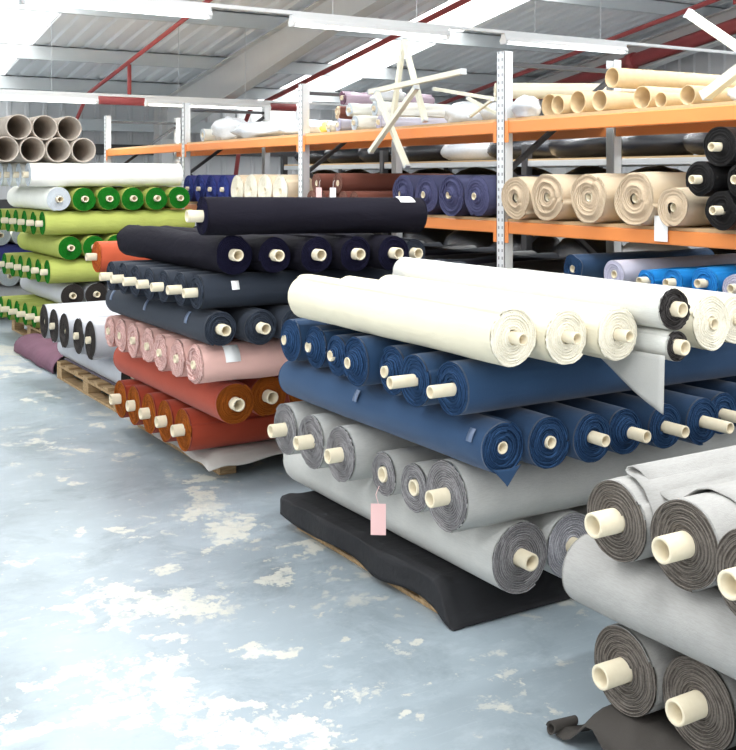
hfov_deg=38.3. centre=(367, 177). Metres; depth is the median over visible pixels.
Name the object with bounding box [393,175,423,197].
roll
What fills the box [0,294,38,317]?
roll
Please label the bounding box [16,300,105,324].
roll
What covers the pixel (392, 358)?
roll
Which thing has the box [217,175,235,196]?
roll
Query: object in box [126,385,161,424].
roll
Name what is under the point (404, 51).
frame
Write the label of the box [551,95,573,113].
cardboard tube
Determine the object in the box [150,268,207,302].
roll
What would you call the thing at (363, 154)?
roll
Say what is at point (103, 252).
roll
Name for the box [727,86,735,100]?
plastic film
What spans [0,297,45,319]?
roll
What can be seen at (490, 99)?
bars
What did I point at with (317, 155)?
roll
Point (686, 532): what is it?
roll
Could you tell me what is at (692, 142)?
bale
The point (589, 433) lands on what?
roll
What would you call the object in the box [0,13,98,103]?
fluorescent light
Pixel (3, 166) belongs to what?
roll
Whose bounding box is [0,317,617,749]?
floor
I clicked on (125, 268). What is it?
roll
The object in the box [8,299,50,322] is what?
roll
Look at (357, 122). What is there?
roll
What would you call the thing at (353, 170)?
bale
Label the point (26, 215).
roll
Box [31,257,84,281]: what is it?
roll
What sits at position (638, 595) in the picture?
roll
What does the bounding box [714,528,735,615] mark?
roll
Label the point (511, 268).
roll
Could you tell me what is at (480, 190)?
roll
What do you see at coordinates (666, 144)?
roll
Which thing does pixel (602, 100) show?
cardboard tube
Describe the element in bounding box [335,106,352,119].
roll
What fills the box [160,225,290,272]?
roll
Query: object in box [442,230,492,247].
bale
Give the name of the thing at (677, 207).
roll
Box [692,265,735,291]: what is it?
roll
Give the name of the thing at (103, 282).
roll
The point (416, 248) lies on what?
roll
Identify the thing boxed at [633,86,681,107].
cardboard tube
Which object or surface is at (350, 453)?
roll
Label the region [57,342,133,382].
roll
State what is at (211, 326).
roll
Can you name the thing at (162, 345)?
roll
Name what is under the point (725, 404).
roll
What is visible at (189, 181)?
roll
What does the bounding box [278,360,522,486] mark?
roll
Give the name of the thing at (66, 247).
roll
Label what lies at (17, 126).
cardboard tube
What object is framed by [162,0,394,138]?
trim
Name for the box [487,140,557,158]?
bale
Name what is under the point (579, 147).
bale
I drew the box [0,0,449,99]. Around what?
ceiling
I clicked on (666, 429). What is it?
roll
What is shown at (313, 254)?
roll
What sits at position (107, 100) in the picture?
pipe
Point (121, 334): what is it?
roll
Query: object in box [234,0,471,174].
pipe
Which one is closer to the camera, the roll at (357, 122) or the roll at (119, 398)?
the roll at (119, 398)
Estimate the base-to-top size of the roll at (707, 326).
0.193 m
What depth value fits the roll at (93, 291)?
10.09 m
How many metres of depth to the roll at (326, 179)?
9.01 m
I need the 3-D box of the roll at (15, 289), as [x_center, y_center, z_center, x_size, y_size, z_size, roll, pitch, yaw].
[-3.943,1.342,12.182,1.670,0.239,0.235,0,0,-31]
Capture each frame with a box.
[367,38,466,168]
[683,8,735,100]
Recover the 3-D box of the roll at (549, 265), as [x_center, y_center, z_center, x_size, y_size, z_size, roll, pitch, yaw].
[1.236,0.685,7.411,1.124,0.229,0.229,0,0,-31]
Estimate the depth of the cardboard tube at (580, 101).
6.49 m
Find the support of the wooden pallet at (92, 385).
on the floor
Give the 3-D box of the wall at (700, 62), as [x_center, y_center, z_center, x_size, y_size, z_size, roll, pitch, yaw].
[7.243,-1.591,13.388,0.080,6.383,21.300,0,0,-31]
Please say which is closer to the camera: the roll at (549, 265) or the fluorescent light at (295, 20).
the roll at (549, 265)
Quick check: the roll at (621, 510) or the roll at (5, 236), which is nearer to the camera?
the roll at (621, 510)
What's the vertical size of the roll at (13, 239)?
0.229 m
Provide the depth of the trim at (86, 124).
18.63 m
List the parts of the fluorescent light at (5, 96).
suspension rod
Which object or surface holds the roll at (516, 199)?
on the rack at (612, 125)
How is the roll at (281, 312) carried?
on the roll at (205, 363)
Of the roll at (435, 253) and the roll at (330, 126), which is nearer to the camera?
the roll at (435, 253)
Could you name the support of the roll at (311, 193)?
on the rack at (612, 125)
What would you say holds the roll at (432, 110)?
on the roll at (402, 121)
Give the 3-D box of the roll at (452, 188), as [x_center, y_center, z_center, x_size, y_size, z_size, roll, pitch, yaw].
[1.062,0.121,7.656,1.207,0.286,0.291,0,0,-31]
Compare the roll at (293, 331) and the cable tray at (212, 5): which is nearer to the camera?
the roll at (293, 331)
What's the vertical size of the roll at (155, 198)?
0.219 m
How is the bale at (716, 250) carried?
on the rack at (526, 166)
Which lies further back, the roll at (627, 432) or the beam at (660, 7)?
the beam at (660, 7)
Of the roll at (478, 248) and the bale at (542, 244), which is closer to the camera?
the roll at (478, 248)
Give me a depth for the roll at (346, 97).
9.01 m
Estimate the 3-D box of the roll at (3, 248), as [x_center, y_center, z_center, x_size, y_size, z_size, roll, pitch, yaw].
[-4.000,0.872,12.084,1.670,0.227,0.225,0,0,-31]
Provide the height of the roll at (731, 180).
0.189 m
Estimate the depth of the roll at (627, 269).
6.05 m
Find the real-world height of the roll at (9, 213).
0.221 m
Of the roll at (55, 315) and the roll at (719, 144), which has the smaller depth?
the roll at (719, 144)
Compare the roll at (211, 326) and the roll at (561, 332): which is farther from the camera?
the roll at (211, 326)
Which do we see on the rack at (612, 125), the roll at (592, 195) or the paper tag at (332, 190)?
the roll at (592, 195)
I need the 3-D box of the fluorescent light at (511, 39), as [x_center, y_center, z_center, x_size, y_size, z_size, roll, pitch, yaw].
[2.047,-2.141,10.941,1.660,1.626,0.120,0,0,-31]
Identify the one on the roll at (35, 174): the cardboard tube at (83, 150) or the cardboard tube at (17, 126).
the cardboard tube at (83, 150)
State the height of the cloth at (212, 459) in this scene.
0.072 m
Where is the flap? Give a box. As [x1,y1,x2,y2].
[601,350,664,414]
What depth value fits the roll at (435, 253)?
8.22 m
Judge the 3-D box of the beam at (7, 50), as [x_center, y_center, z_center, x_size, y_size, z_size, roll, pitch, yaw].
[-4.611,-1.767,14.936,18.700,0.208,0.140,0,0,-31]
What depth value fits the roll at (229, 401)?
5.43 m
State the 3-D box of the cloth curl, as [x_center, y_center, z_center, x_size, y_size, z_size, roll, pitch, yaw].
[0.562,1.573,3.052,0.098,0.035,0.038,0,0,-26]
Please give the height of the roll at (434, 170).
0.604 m
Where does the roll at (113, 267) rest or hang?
on the roll at (211, 326)
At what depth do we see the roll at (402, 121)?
8.58 m
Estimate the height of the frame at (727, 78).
0.473 m
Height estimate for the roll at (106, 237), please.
0.221 m
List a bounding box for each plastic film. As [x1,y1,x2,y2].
[211,116,245,139]
[230,121,285,138]
[279,119,327,134]
[369,90,405,101]
[444,101,482,122]
[479,102,515,119]
[511,95,541,117]
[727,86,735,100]
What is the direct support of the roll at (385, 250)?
on the roll at (113, 267)
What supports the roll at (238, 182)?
on the rack at (612, 125)
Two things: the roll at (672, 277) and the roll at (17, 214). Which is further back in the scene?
the roll at (17, 214)
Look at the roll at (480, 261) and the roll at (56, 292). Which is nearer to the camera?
the roll at (480, 261)
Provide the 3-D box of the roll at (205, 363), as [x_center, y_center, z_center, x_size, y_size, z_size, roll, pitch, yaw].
[-0.163,0.916,5.614,1.636,0.199,0.204,0,0,-31]
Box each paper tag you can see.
[316,181,321,196]
[330,181,335,196]
[371,487,385,534]
[654,215,667,241]
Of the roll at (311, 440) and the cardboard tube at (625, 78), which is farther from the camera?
the cardboard tube at (625, 78)
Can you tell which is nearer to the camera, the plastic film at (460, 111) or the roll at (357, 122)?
the plastic film at (460, 111)
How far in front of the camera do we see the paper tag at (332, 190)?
8.75 m
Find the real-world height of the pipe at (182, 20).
3.464 m
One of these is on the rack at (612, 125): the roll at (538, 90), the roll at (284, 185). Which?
the roll at (284, 185)
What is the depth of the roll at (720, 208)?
5.32 m
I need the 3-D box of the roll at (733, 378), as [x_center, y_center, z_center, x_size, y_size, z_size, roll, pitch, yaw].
[1.258,0.881,4.770,0.165,0.160,1.530,0,0,-31]
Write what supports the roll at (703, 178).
on the roll at (720, 208)
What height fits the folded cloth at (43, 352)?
0.163 m
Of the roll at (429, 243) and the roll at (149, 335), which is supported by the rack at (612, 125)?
the roll at (429, 243)
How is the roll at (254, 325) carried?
on the roll at (205, 363)
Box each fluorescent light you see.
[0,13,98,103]
[19,0,212,19]
[144,27,270,109]
[288,0,450,39]
[499,0,628,54]
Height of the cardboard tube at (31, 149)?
0.234 m
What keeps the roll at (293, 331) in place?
on the roll at (546, 444)
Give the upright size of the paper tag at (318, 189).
0.181 m
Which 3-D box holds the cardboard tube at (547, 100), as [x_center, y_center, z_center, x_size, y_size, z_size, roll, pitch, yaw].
[1.819,-0.470,7.286,1.500,0.156,0.156,0,0,-31]
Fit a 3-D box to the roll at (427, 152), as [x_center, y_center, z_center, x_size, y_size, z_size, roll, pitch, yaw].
[0.816,-0.349,13.275,0.910,0.298,0.811,0,0,-31]
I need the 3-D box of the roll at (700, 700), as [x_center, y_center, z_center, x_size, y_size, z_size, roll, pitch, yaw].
[1.450,1.336,3.065,1.605,0.235,0.235,0,0,-31]
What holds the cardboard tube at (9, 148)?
on the roll
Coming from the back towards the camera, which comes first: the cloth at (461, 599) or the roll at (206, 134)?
the roll at (206, 134)
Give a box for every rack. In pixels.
[104,51,735,268]
[280,144,707,250]
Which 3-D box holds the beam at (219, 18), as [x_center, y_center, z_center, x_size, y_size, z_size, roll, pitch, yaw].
[-3.491,-2.113,13.101,18.700,0.208,0.140,0,0,-31]
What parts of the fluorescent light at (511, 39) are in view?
suspension rod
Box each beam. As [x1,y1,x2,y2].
[0,0,604,56]
[0,43,538,84]
[0,75,480,104]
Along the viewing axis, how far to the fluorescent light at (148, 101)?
13.87 m
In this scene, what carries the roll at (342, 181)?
on the roll at (344, 193)
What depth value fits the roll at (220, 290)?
5.20 m
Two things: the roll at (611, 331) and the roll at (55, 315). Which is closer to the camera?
the roll at (611, 331)
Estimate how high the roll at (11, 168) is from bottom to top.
0.224 m
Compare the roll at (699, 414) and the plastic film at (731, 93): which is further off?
the plastic film at (731, 93)
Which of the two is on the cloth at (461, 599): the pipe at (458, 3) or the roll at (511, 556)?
the roll at (511, 556)
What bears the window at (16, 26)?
attached to the ceiling
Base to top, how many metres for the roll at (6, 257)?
0.220 m
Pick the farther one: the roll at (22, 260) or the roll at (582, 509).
the roll at (22, 260)
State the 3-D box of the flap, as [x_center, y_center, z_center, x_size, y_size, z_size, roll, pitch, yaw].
[0.855,0.664,3.551,0.020,0.188,0.360,0,0,-30]
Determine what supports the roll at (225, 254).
on the roll at (220, 290)
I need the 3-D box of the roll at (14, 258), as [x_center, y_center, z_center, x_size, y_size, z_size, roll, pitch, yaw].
[-2.960,0.879,11.015,1.550,0.221,0.222,0,0,-31]
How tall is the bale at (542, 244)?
0.578 m
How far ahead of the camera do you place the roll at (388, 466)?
4.01 m
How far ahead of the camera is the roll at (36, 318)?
9.97 m
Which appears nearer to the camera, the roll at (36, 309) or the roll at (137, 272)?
the roll at (137, 272)
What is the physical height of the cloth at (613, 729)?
0.139 m
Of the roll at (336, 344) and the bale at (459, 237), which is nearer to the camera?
the roll at (336, 344)
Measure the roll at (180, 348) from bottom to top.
0.195 m
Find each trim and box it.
[0,116,213,133]
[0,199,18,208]
[94,144,296,156]
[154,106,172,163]
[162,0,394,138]
[477,5,735,111]
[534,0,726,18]
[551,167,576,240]
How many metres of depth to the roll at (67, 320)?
7.75 m
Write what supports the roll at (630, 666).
on the cloth at (613, 729)
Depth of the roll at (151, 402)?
6.02 m
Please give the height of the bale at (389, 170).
0.610 m
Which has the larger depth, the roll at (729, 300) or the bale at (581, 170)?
the bale at (581, 170)
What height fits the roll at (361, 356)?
0.185 m
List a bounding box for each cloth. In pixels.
[14,333,63,373]
[64,358,115,385]
[125,417,282,471]
[280,491,569,630]
[319,121,327,131]
[555,704,735,749]
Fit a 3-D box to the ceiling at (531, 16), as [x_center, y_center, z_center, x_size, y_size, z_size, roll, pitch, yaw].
[5.697,-3.085,12.620,3.620,3.519,21.600,0,0,-31]
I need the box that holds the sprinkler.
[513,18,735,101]
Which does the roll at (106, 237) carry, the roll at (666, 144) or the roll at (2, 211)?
the roll at (2, 211)
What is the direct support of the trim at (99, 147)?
attached to the wall at (217, 165)
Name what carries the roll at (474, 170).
on the rack at (526, 166)
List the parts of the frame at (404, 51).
leg, leg, leg, leg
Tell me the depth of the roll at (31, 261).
10.24 m
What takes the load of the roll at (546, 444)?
on the roll at (459, 495)
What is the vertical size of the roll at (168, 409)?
0.231 m
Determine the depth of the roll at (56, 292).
10.12 m
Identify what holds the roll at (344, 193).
on the rack at (612, 125)
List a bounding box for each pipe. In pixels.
[75,0,212,119]
[98,64,296,110]
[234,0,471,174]
[437,0,735,103]
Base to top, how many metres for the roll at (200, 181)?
0.299 m
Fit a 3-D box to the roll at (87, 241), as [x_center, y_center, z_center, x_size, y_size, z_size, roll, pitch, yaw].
[-2.988,0.653,10.660,0.224,0.219,1.670,0,0,-31]
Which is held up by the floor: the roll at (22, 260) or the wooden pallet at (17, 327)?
the wooden pallet at (17, 327)
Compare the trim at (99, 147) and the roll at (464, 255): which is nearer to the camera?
the roll at (464, 255)
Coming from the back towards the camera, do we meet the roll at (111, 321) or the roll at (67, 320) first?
the roll at (67, 320)
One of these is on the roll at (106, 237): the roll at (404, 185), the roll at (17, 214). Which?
the roll at (17, 214)
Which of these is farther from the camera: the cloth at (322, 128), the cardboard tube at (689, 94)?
the cloth at (322, 128)
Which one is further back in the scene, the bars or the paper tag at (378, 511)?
the bars
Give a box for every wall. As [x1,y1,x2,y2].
[0,100,422,225]
[457,44,735,248]
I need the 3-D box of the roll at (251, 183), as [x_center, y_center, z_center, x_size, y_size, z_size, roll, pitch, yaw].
[-0.626,0.115,10.450,1.174,0.299,0.299,0,0,-31]
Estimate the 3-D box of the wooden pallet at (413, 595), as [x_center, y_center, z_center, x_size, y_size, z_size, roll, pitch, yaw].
[0.609,1.532,4.754,1.505,0.135,1.120,0,0,-31]
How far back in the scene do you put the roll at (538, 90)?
7.75 m
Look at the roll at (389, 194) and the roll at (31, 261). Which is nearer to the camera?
the roll at (389, 194)
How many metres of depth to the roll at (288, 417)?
4.60 m
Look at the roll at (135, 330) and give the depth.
5.97 m
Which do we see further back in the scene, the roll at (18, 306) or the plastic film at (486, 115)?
the roll at (18, 306)
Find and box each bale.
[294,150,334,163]
[312,170,336,174]
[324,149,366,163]
[342,169,368,172]
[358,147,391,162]
[378,169,407,172]
[402,228,456,243]
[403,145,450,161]
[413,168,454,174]
[441,143,496,160]
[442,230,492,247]
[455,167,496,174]
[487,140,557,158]
[490,234,559,252]
[513,167,551,174]
[548,137,622,157]
[553,238,622,256]
[566,166,605,174]
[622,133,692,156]
[622,242,690,251]
[629,165,683,172]
[682,132,707,154]
[709,248,735,254]
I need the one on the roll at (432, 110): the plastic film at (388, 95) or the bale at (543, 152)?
the plastic film at (388, 95)
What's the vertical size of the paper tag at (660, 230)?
0.140 m
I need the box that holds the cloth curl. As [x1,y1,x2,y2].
[546,715,577,734]
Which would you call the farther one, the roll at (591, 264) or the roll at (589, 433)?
the roll at (591, 264)
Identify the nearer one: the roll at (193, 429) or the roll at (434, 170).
the roll at (193, 429)
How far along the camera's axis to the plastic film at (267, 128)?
10.34 m
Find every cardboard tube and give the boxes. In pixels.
[0,114,31,139]
[0,136,18,161]
[0,137,44,162]
[27,137,70,162]
[28,115,56,140]
[53,116,81,140]
[57,138,95,162]
[541,94,571,114]
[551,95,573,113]
[570,91,595,112]
[592,90,636,110]
[605,67,735,88]
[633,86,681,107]
[655,92,683,106]
[680,85,732,104]
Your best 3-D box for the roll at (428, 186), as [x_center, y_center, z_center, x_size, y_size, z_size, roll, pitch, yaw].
[0.903,0.121,7.917,1.206,0.287,0.284,0,0,-31]
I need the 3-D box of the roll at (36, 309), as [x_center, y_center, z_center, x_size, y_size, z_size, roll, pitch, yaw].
[-2.615,1.335,10.573,1.570,0.217,0.224,0,0,-31]
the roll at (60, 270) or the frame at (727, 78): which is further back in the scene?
the roll at (60, 270)
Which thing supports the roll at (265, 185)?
on the rack at (612, 125)
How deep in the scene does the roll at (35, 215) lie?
10.01 m
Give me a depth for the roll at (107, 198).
10.05 m
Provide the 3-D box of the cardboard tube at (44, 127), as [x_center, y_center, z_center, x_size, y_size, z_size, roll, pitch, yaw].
[-3.388,-0.467,10.468,0.234,0.234,1.500,0,0,-31]
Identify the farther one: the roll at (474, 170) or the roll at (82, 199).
the roll at (474, 170)
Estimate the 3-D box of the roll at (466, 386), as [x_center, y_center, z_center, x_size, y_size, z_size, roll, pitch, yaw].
[0.994,0.696,3.928,1.855,0.179,0.178,0,0,-31]
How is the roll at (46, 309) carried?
on the roll
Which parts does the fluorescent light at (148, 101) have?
suspension rod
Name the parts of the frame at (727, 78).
leg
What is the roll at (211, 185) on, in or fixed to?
on the rack at (612, 125)
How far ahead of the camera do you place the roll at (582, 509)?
4.03 m
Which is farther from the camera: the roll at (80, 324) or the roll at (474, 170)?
the roll at (474, 170)
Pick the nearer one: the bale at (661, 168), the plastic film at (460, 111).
the plastic film at (460, 111)
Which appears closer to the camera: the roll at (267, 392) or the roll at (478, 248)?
the roll at (267, 392)
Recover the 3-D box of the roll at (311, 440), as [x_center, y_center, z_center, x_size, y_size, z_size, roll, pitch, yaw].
[0.446,1.095,4.822,1.740,0.223,0.223,0,0,-31]
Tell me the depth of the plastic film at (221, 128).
11.09 m
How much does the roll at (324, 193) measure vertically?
0.158 m
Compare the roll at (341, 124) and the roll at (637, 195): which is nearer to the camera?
the roll at (637, 195)
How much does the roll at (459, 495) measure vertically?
0.239 m
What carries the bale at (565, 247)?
on the rack at (526, 166)
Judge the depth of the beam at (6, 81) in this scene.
17.34 m
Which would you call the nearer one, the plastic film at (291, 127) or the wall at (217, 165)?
the plastic film at (291, 127)
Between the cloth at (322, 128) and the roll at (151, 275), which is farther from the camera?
the cloth at (322, 128)
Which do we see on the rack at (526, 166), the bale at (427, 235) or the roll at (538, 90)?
the bale at (427, 235)
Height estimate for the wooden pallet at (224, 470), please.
0.135 m
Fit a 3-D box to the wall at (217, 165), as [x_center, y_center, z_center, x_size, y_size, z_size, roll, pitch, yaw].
[-6.535,0.121,17.581,19.175,2.958,0.080,0,0,-31]
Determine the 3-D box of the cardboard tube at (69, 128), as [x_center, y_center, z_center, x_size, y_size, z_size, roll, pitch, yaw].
[-3.202,-0.467,10.618,0.234,0.234,1.500,0,0,-31]
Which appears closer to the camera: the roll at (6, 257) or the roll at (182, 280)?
the roll at (182, 280)
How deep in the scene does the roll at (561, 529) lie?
3.84 m
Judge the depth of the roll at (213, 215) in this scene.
5.23 m
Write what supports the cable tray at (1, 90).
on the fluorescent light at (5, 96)
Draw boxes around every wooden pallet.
[12,320,40,334]
[57,360,116,412]
[137,425,235,474]
[297,527,437,613]
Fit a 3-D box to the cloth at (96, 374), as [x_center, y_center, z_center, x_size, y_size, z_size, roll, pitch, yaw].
[-1.454,1.460,8.222,1.350,0.005,1.650,0,0,-31]
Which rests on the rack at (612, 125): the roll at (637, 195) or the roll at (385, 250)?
the roll at (637, 195)
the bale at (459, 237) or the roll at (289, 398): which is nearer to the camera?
the roll at (289, 398)
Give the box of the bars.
[432,87,496,117]
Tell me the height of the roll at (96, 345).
0.267 m
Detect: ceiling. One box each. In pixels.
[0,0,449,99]
[297,0,734,109]
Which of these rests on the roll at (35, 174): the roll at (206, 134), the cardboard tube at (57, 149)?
the cardboard tube at (57, 149)
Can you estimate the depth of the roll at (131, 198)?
10.17 m
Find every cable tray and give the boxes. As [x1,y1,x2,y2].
[0,89,347,105]
[141,0,735,54]
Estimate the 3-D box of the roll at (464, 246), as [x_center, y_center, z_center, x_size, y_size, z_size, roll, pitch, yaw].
[0.439,0.685,8.716,1.124,0.229,0.229,0,0,-31]
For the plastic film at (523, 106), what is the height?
0.149 m
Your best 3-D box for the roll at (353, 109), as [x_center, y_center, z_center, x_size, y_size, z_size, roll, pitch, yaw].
[0.242,-0.564,9.027,0.935,0.119,0.119,0,0,-29]
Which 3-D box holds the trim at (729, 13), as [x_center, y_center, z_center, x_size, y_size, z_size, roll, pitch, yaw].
[6.967,-2.632,12.575,0.200,3.928,20.203,0,0,-31]
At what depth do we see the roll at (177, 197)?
10.42 m
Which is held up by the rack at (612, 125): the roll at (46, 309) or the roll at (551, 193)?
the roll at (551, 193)
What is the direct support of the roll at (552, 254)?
on the rack at (612, 125)
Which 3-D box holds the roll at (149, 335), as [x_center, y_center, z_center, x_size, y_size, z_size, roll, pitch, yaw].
[-0.515,0.916,6.200,1.635,0.191,0.195,0,0,-31]
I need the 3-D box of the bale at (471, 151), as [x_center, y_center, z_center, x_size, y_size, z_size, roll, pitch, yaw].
[1.293,-0.347,12.501,0.917,0.294,0.820,0,0,-31]
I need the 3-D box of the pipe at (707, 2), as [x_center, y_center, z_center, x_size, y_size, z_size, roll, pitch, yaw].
[4.777,-2.430,14.050,0.070,2.481,15.011,0,0,-31]
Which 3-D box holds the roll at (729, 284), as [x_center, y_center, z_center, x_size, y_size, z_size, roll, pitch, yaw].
[2.299,0.547,5.541,1.200,0.149,0.148,0,0,-31]
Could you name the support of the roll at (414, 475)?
on the roll at (511, 556)
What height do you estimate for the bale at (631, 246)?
0.569 m
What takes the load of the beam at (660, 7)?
attached to the wall at (700, 62)
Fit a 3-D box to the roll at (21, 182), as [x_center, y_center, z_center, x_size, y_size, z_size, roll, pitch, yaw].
[-2.670,-0.030,10.342,1.535,0.224,0.221,0,0,-31]
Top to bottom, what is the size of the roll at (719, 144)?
0.205 m
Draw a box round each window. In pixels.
[0,9,58,74]
[255,0,525,107]
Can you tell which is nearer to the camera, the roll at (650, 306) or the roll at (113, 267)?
the roll at (650, 306)
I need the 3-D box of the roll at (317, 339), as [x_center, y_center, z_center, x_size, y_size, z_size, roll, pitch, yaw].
[0.519,0.699,4.840,1.808,0.176,0.178,0,0,-31]
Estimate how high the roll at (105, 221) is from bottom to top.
0.222 m
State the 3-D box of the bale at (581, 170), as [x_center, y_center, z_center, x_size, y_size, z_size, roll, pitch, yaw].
[2.276,0.175,10.895,0.887,0.610,0.827,0,0,-31]
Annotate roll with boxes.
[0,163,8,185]
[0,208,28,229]
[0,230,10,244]
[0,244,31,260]
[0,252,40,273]
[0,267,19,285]
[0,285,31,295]
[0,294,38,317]
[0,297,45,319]
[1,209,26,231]
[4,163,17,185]
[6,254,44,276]
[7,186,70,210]
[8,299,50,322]
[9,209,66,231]
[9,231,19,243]
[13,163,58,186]
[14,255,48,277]
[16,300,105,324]
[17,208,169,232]
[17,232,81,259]
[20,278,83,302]
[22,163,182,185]
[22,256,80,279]
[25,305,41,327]
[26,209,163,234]
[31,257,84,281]
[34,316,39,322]
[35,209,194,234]
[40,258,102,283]
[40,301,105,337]
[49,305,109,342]
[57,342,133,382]
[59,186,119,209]
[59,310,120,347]
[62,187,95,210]
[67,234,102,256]
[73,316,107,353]
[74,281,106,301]
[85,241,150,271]
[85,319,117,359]
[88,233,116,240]
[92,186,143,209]
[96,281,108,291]
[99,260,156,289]
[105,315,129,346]
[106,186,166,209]
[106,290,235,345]
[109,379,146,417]
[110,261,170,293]
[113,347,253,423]
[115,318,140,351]
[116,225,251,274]
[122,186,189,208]
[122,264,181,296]
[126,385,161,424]
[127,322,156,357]
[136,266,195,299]
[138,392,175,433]
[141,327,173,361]
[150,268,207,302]
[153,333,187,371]
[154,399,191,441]
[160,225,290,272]
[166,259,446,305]
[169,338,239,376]
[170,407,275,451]
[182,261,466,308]
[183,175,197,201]
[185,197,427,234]
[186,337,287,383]
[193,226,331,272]
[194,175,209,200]
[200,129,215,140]
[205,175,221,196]
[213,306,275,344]
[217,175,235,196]
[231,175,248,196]
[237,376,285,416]
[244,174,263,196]
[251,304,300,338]
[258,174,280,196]
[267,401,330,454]
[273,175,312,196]
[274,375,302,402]
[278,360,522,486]
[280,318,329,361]
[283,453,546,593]
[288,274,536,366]
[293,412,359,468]
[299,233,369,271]
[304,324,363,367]
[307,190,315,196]
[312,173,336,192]
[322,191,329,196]
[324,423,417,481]
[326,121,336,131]
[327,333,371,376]
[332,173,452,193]
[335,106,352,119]
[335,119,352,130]
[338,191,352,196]
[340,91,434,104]
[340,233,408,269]
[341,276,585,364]
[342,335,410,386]
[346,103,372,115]
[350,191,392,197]
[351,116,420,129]
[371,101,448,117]
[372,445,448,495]
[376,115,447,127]
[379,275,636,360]
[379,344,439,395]
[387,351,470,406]
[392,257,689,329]
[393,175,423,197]
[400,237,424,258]
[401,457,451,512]
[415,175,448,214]
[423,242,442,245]
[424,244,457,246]
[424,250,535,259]
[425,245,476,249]
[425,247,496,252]
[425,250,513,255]
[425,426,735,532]
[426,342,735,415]
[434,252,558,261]
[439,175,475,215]
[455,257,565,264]
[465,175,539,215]
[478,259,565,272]
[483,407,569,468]
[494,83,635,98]
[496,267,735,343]
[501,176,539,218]
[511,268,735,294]
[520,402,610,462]
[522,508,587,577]
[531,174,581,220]
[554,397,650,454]
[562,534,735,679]
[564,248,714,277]
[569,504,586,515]
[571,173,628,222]
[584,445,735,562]
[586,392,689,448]
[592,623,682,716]
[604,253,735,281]
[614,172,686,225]
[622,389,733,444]
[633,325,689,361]
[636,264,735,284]
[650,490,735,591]
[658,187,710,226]
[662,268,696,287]
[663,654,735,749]
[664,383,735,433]
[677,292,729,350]
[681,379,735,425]
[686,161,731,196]
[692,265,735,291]
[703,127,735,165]
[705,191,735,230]
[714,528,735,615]
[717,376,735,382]
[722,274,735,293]
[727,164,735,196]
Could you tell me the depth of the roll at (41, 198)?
10.03 m
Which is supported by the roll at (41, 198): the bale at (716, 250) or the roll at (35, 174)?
the roll at (35, 174)
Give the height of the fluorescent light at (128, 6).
1.626 m
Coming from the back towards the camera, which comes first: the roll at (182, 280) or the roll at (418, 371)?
the roll at (182, 280)
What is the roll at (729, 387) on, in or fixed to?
on the roll at (459, 495)
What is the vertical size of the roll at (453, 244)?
0.227 m
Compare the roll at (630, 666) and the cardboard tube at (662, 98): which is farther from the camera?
the cardboard tube at (662, 98)
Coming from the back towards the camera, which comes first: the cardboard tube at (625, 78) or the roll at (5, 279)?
the roll at (5, 279)
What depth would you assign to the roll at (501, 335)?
3.65 m
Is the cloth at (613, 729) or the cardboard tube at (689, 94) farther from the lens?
the cardboard tube at (689, 94)
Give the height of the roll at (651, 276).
0.127 m
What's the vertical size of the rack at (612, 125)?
2.430 m
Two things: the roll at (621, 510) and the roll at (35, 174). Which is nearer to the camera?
the roll at (621, 510)
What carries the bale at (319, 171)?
on the rack at (526, 166)
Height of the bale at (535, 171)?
0.612 m
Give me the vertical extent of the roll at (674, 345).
0.100 m
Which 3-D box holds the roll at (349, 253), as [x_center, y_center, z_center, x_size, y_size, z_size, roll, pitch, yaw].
[-0.446,0.379,5.921,0.179,0.179,1.570,0,0,-31]

